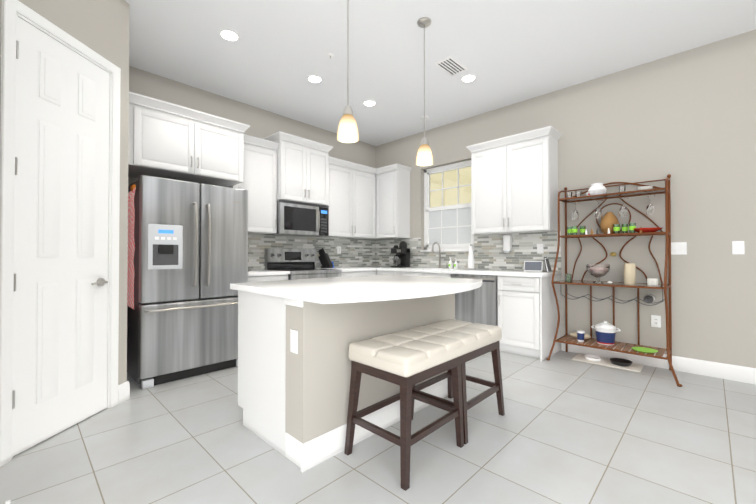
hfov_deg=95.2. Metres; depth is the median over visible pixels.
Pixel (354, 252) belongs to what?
backsplash
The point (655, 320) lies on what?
outlet
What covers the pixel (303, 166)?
upper cabinet
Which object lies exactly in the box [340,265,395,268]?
countertop
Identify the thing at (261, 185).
upper cabinet
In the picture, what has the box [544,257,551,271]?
books
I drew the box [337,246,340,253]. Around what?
outlet
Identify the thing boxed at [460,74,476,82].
recessed light
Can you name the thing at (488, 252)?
backsplash
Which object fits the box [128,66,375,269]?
wall
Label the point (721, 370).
baseboard
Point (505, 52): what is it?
ceiling
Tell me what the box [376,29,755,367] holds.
wall
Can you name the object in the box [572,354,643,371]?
tray
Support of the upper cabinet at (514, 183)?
attached to the wall at (686, 120)
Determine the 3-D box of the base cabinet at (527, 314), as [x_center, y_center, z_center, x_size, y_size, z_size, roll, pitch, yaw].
[1.739,0.705,3.973,0.488,0.876,0.620,-1,-1,44]
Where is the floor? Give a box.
[0,350,755,503]
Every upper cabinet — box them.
[128,91,247,186]
[230,135,279,233]
[268,131,331,206]
[324,157,375,238]
[376,163,411,238]
[468,127,559,234]
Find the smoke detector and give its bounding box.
[421,115,429,119]
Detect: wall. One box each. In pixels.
[0,0,129,384]
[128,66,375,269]
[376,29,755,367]
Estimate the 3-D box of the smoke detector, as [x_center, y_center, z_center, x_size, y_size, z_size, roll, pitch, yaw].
[0.669,-1.883,4.850,0.120,0.030,0.120,-1,-1,44]
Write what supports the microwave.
attached to the upper cabinet at (303, 166)
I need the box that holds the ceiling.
[125,0,755,145]
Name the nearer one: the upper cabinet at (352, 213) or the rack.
the rack
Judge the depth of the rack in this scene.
3.48 m
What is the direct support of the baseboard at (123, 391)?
attached to the wall at (100, 27)
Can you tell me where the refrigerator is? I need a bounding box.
[127,175,247,388]
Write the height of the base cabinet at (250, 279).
0.876 m
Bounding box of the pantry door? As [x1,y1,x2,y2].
[12,17,109,455]
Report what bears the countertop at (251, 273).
on the base cabinet at (250, 279)
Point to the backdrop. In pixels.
(462, 195)
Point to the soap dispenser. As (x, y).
(507, 243)
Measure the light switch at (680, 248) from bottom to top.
0.118 m
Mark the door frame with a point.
(13, 11)
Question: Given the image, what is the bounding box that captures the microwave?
[265,199,328,236]
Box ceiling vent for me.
[434,56,467,75]
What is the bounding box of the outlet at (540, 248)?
[537,244,543,253]
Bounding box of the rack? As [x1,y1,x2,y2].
[546,174,681,386]
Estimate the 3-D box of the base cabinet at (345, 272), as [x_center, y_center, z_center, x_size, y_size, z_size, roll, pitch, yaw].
[-0.482,0.717,5.176,0.675,0.876,0.746,-1,-1,44]
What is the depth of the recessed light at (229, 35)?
3.05 m
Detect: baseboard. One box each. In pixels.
[118,381,129,403]
[561,340,755,383]
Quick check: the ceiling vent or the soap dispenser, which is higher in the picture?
the ceiling vent
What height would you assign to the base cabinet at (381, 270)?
0.876 m
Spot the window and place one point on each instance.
(447, 228)
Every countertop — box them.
[230,274,481,309]
[248,270,289,276]
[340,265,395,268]
[384,265,561,276]
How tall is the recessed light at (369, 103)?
0.006 m
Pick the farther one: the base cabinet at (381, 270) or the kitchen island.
the base cabinet at (381, 270)
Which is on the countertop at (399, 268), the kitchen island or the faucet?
the faucet
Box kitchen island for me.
[238,290,454,472]
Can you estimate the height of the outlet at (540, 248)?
0.118 m
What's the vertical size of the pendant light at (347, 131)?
1.187 m
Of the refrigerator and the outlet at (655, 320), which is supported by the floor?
the refrigerator
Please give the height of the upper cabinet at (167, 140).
0.620 m
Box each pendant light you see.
[337,0,358,142]
[416,17,432,165]
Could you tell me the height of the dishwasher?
0.868 m
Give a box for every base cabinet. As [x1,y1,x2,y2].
[248,273,289,281]
[341,269,379,276]
[380,269,391,274]
[392,273,475,277]
[497,277,560,361]
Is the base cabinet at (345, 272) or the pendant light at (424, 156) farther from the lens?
the base cabinet at (345, 272)
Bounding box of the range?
[265,248,341,279]
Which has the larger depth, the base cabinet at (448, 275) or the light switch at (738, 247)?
the base cabinet at (448, 275)
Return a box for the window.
[420,160,473,251]
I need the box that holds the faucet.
[432,242,442,268]
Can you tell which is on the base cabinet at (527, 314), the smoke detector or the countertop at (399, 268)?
the countertop at (399, 268)
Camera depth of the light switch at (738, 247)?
3.03 m
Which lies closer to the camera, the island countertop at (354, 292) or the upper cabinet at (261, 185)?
the island countertop at (354, 292)
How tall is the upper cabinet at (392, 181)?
1.135 m
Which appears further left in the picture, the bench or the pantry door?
the pantry door
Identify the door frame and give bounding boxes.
[0,0,120,466]
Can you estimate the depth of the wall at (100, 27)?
2.56 m
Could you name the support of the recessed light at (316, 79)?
in the ceiling
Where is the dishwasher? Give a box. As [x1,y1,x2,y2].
[451,274,497,325]
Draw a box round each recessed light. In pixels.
[219,29,239,41]
[307,75,322,83]
[363,100,375,106]
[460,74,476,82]
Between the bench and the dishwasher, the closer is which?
the bench
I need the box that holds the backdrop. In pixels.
[430,167,470,207]
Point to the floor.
(565, 429)
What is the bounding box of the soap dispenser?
[503,235,511,252]
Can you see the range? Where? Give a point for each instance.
(298, 263)
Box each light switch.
[671,242,686,254]
[732,241,744,253]
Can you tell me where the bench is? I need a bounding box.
[344,319,504,490]
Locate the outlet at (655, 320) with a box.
[651,315,660,327]
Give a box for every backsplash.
[248,233,375,269]
[376,231,560,270]

